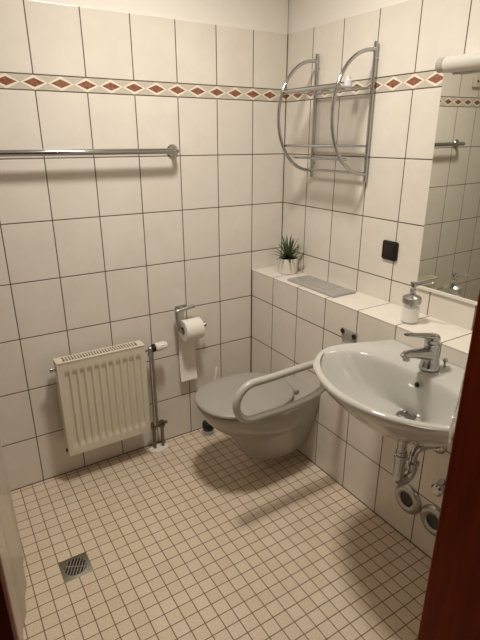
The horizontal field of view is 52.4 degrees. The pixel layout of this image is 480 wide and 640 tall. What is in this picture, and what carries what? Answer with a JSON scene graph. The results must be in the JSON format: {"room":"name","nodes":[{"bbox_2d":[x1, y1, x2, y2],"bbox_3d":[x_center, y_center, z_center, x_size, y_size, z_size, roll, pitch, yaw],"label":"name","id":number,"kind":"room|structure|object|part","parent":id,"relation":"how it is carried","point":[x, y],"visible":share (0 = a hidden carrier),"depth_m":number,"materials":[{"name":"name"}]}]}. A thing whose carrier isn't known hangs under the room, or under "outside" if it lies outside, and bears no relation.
{"room":"bathroom","nodes":[
{"label":"bathroom","id":0,"kind":"room"},
{"bbox_2d":[0,440,26,639],"bbox_3d":[-0.688,0.125,1.241,0.076,2.006,1.702,-10,23,-26],"label":"shower curtain","id":1,"kind":"object","parent":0,"point":[11,552],"visible":0.84,"depth_m":1.60,"materials":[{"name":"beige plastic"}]},
{"bbox_2d":[0,0,287,490],"bbox_3d":[-0.812,-0.480,2.064,2.400,2.580,0.100,-12,24,-30],"label":"wall","id":2,"kind":"structure","parent":0,"point":[97,251],"depth_m":2.20,"materials":[{"name":"tile"}]},
{"bbox_2d":[0,144,178,156],"bbox_3d":[-0.624,-0.688,1.998,0.846,0.056,0.082,-12,24,-30],"label":"towel bar","id":3,"kind":"object","parent":2,"relation":"attached to","point":[171,150],"visible":1,"depth_m":1.96,"materials":[{"name":"silver metal"}]},
{"bbox_2d":[49,340,168,456],"bbox_3d":[-0.608,0.432,2.389,0.560,0.642,0.096,-12,24,-30],"label":"radiator","id":4,"kind":"object","parent":2,"relation":"attached to","point":[103,396],"visible":1,"depth_m":2.30,"materials":[{"name":"metal"}]},
{"bbox_2d":[53,340,144,364],"bbox_3d":[-0.642,0.147,2.243,0.407,0.006,0.069,-12,24,-30],"label":"grille","id":5,"kind":"object","parent":4,"relation":"attached to","point":[56,361],"depth_m":2.23,"materials":[{"name":"metal"}]},
{"bbox_3d":[-0.657,0.365,2.349,0.389,0.460,0.014,-12,24,-30],"label":"panel","id":6,"kind":"part","parent":4,"relation":"part of","materials":[{"name":"metal"}]},
{"bbox_2d":[175,304,206,332],"bbox_3d":[-0.258,-0.015,2.493,0.167,0.133,0.078,-12,24,-30],"label":"toilet paper holder","id":7,"kind":"object","parent":2,"relation":"attached to","point":[180,308],"visible":0.94,"depth_m":2.45,"materials":[{"name":"silver metal"}]},
{"bbox_3d":[-0.294,-0.061,2.478,0.064,0.022,0.036,-12,24,-30],"label":"wall plate","id":8,"kind":"part","parent":7,"relation":"part of","materials":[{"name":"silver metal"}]},
{"bbox_3d":[-0.274,-0.006,2.469,0.114,0.133,0.047,-12,24,-30],"label":"arm","id":9,"kind":"part","parent":7,"relation":"part of","materials":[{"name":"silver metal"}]},
{"bbox_2d":[178,317,204,381],"bbox_3d":[-0.251,0.161,2.530,0.106,0.353,0.110,-12,24,-30],"label":"toilet paper roll","id":10,"kind":"object","parent":7,"relation":"on","point":[194,328],"visible":0.9,"depth_m":2.56,"materials":[{"name":"paper"}]},
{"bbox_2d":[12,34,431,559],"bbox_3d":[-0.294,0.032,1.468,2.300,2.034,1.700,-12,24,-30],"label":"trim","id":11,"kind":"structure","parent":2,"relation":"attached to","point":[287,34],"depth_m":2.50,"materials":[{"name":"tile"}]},
{"bbox_2d":[11,428,430,639],"bbox_3d":[-0.021,1.204,1.405,2.570,0.120,3.020,-12,24,-30],"label":"floor","id":12,"kind":"structure","parent":0,"point":[197,538],"depth_m":1.95,"materials":[{"name":"tile"}]},
{"bbox_2d":[58,552,93,582],"bbox_3d":[-0.638,0.958,1.893,0.109,0.005,0.109,-12,24,-30],"label":"floor drain","id":13,"kind":"object","parent":12,"relation":"on","point":[72,568],"visible":1,"depth_m":1.89,"materials":[{"name":"metal"}]},
{"bbox_2d":[202,367,217,431],"bbox_3d":[-0.175,0.452,2.687,0.084,0.398,0.101,7,21,18],"label":"toilet brush","id":14,"kind":"object","parent":12,"relation":"on","point":[207,427],"visible":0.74,"depth_m":2.70,"materials":[{"name":"black plastic"}]},
{"bbox_3d":[-0.150,0.411,2.683,0.074,0.320,0.016,-16,26,-37],"label":"handle","id":15,"kind":"part","parent":14,"relation":"part of","materials":[{"name":"white plastic"}]},
{"bbox_2d":[282,0,479,330],"bbox_3d":[0.735,-0.439,1.952,0.100,2.580,1.940,-12,24,-30],"label":"wall","id":16,"kind":"structure","parent":0,"point":[340,222],"depth_m":2.06,"materials":[{"name":"tile"}]},
{"bbox_2d":[277,41,378,181],"bbox_3d":[0.358,-0.879,2.100,0.230,0.533,0.372,-12,24,-30],"label":"wall shelf","id":17,"kind":"object","parent":16,"relation":"attached to","point":[315,88],"visible":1,"depth_m":2.07,"materials":[{"name":"silver metal"}]},
{"bbox_3d":[0.300,-0.753,2.109,0.011,0.011,0.355,-12,24,-30],"label":"cross rail","id":18,"kind":"part","parent":17,"relation":"part of","materials":[{"name":"silver metal"}]},
{"bbox_3d":[0.289,-0.959,2.025,0.018,0.018,0.355,-12,24,-30],"label":"cross rail","id":19,"kind":"part","parent":17,"relation":"part of","materials":[{"name":"silver metal"}]},
{"bbox_3d":[0.352,-0.951,2.293,0.024,0.533,0.017,-12,24,-30],"label":"post","id":20,"kind":"part","parent":17,"relation":"part of","materials":[{"name":"silver metal"}]},
{"bbox_3d":[0.347,-0.714,2.155,0.011,0.011,0.355,-12,24,-30],"label":"cross rail","id":21,"kind":"part","parent":17,"relation":"part of","materials":[{"name":"silver metal"}]},
{"bbox_3d":[0.427,-0.678,2.221,0.011,0.011,0.355,-12,24,-30],"label":"cross rail","id":22,"kind":"part","parent":17,"relation":"part of","materials":[{"name":"silver metal"}]},
{"bbox_3d":[0.431,-0.781,2.185,0.009,0.009,0.355,-12,24,-30],"label":"cross rail","id":23,"kind":"part","parent":17,"relation":"part of","materials":[{"name":"silver metal"}]},
{"bbox_3d":[0.431,-0.989,2.108,0.010,0.010,0.355,-12,24,-30],"label":"cross rail","id":24,"kind":"part","parent":17,"relation":"part of","materials":[{"name":"silver metal"}]},
{"bbox_2d":[344,76,351,87],"bbox_3d":[0.441,-0.971,1.987,0.032,0.042,0.032,-12,24,-30],"label":"bottle","id":25,"kind":"object","parent":17,"relation":"on","point":[348,81],"visible":1,"depth_m":1.98,"materials":[{"name":"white plastic"}]},
{"bbox_3d":[0.539,-0.846,2.010,0.024,0.533,0.017,-12,24,-30],"label":"post","id":26,"kind":"part","parent":17,"relation":"part of","materials":[{"name":"silver metal"}]},
{"bbox_2d":[251,265,471,557],"bbox_3d":[0.598,0.374,2.188,0.197,0.892,1.699,-12,24,-30],"label":"wall ledge","id":27,"kind":"object","parent":16,"relation":"attached to","point":[292,323],"visible":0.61,"depth_m":2.20,"materials":[{"name":"tile"}]},
{"bbox_2d":[194,372,319,459],"bbox_3d":[0.066,0.497,2.364,0.578,0.374,0.386,-12,24,-30],"label":"toilet","id":28,"kind":"object","parent":27,"relation":"attached to","point":[279,435],"visible":0.82,"depth_m":2.26,"materials":[{"name":"grey ceramic"}]},
{"bbox_3d":[0.022,0.365,2.285,0.462,0.016,0.376,-12,24,-30],"label":"seat","id":29,"kind":"part","parent":28,"relation":"part of","materials":[{"name":"grey plastic"}]},
{"bbox_3d":[0.022,0.342,2.277,0.474,0.023,0.386,-12,24,-30],"label":"lid","id":30,"kind":"part","parent":28,"relation":"part of","materials":[{"name":"grey plastic"}]},
{"bbox_2d":[271,234,303,274],"bbox_3d":[0.245,-0.348,2.556,0.158,0.207,0.190,-12,24,-30],"label":"potted plant","id":31,"kind":"object","parent":27,"relation":"on","point":[287,262],"visible":1,"depth_m":2.55,"materials":[{"name":"green plant"}]},
{"bbox_3d":[0.253,-0.292,2.585,0.103,0.080,0.103,-12,24,-30],"label":"pot","id":32,"kind":"part","parent":31,"relation":"part of","materials":[{"name":"white ceramic"}]},
{"bbox_2d":[232,327,356,423],"bbox_3d":[0.222,0.233,1.990,0.586,0.298,0.091,-12,24,-30],"label":"grab rail","id":33,"kind":"object","parent":27,"relation":"attached to","point":[349,336],"visible":0.71,"depth_m":1.95,"materials":[{"name":"grey plastic"}]},
{"bbox_3d":[0.210,0.278,1.999,0.558,0.208,0.031,-12,24,-30],"label":"rail","id":34,"kind":"part","parent":33,"relation":"part of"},
{"bbox_2d":[287,275,355,297],"bbox_3d":[0.386,-0.169,2.347,0.140,0.016,0.342,-12,24,-30],"label":"flush plate","id":35,"kind":"object","parent":27,"relation":"on","point":[327,288],"visible":1,"depth_m":2.31,"materials":[{"name":"grey plastic"}]},
{"bbox_2d":[313,339,464,446],"bbox_3d":[0.514,0.278,1.610,0.485,0.192,0.644,-12,24,-30],"label":"washbasin","id":36,"kind":"object","parent":27,"relation":"attached to","point":[393,397],"visible":0.87,"depth_m":1.66,"materials":[{"name":"grey ceramic"}]},
{"bbox_2d":[393,441,446,484],"bbox_3d":[0.637,0.468,1.738,0.223,0.245,0.072,-12,24,-30],"label":"trap","id":37,"kind":"object","parent":36,"relation":"attached to","point":[401,476],"visible":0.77,"depth_m":1.72,"materials":[{"name":"silver metal"}]},
{"bbox_2d":[400,333,447,371],"bbox_3d":[0.605,0.097,1.603,0.200,0.154,0.069,-12,24,-30],"label":"mixer tap","id":38,"kind":"object","parent":36,"relation":"on","point":[428,355],"visible":1,"depth_m":1.59,"materials":[{"name":"silver metal"}]},
{"bbox_3d":[0.578,0.121,1.594,0.136,0.068,0.052,-12,24,-30],"label":"spout","id":39,"kind":"part","parent":38,"relation":"part of","materials":[{"name":"silver metal"}]},
{"bbox_3d":[0.590,0.057,1.578,0.162,0.061,0.051,-12,24,-30],"label":"lever","id":40,"kind":"part","parent":38,"relation":"part of","materials":[{"name":"silver metal"}]},
{"bbox_3d":[0.695,0.144,1.653,0.016,0.032,0.017,-12,24,-30],"label":"waste lifter knob","id":41,"kind":"part","parent":38,"relation":"part of","materials":[{"name":"silver metal"}]},
{"bbox_2d":[395,484,420,514],"bbox_3d":[0.675,0.725,1.972,0.017,0.128,0.128,-12,24,-30],"label":"outlet","id":42,"kind":"object","parent":27,"relation":"attached to","point":[408,499],"visible":0.96,"depth_m":1.96,"materials":[{"name":"white plastic"}]},
{"bbox_2d":[401,281,433,322],"bbox_3d":[0.667,-0.069,1.850,0.071,0.174,0.108,-12,24,-30],"label":"soap dispenser","id":43,"kind":"object","parent":27,"relation":"on","point":[410,310],"visible":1,"depth_m":1.85,"materials":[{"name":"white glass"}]},
{"bbox_2d":[420,504,439,536],"bbox_3d":[0.744,0.775,1.873,0.017,0.128,0.128,-12,24,-30],"label":"outlet","id":44,"kind":"object","parent":27,"relation":"attached to","point":[429,514],"visible":0.74,"depth_m":1.88,"materials":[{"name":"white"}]},
{"bbox_2d":[431,479,445,496],"bbox_3d":[0.737,0.621,1.793,0.052,0.052,0.056,-12,24,-30],"label":"angle valve","id":45,"kind":"object","parent":27,"relation":"attached to","point":[437,489],"visible":0.72,"depth_m":1.78,"materials":[{"name":"silver metal"}]},
{"bbox_3d":[0.724,0.623,1.788,0.024,0.048,0.048,-12,24,-30],"label":"handle","id":46,"kind":"part","parent":45,"relation":"part of","materials":[{"name":"silver metal"}]},
{"bbox_2d":[381,240,398,260],"bbox_3d":[0.635,-0.294,2.065,0.011,0.080,0.080,-12,24,-30],"label":"wall switch","id":47,"kind":"object","parent":16,"relation":"attached to","point":[390,249],"visible":1,"depth_m":2.06,"materials":[{"name":"brown plastic"}]},
{"bbox_2d":[416,69,479,305],"bbox_3d":[0.889,-0.408,1.588,0.011,0.794,0.650,-12,24,-30],"label":"mirror","id":48,"kind":"object","parent":16,"relation":"attached to","point":[450,249],"visible":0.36,"depth_m":1.76,"materials":[{"name":"silver mirror"}]},
{"bbox_2d":[435,52,479,72],"bbox_3d":[0.867,-0.778,1.423,0.077,0.053,0.650,-12,24,-30],"label":"lamp","id":49,"kind":"object","parent":16,"relation":"attached to","point":[469,61],"visible":1,"depth_m":1.59,"materials":[{"name":"plastic"}]},
{"bbox_3d":[0.188,0.045,0.649,2.300,2.580,0.120,-12,24,-30],"label":"wall","id":50,"kind":"structure","parent":0,"visible":0},
{"bbox_2d":[0,291,479,639],"bbox_3d":[0.131,0.304,0.682,0.956,2.070,0.189,-12,24,-30],"label":"door frame","id":51,"kind":"structure","parent":50,"relation":"in","point":[451,607],"depth_m":0.98,"materials":[{"name":"brown wood"}]},
{"bbox_2d":[448,357,467,444],"bbox_3d":[0.517,0.058,1.010,0.096,0.459,0.136,10,23,25],"label":"hand towel","id":52,"kind":"object","parent":50,"relation":"hanging from","point":[453,422],"visible":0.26,"depth_m":1.05,"materials":[{"name":"fabric"}]}
]}

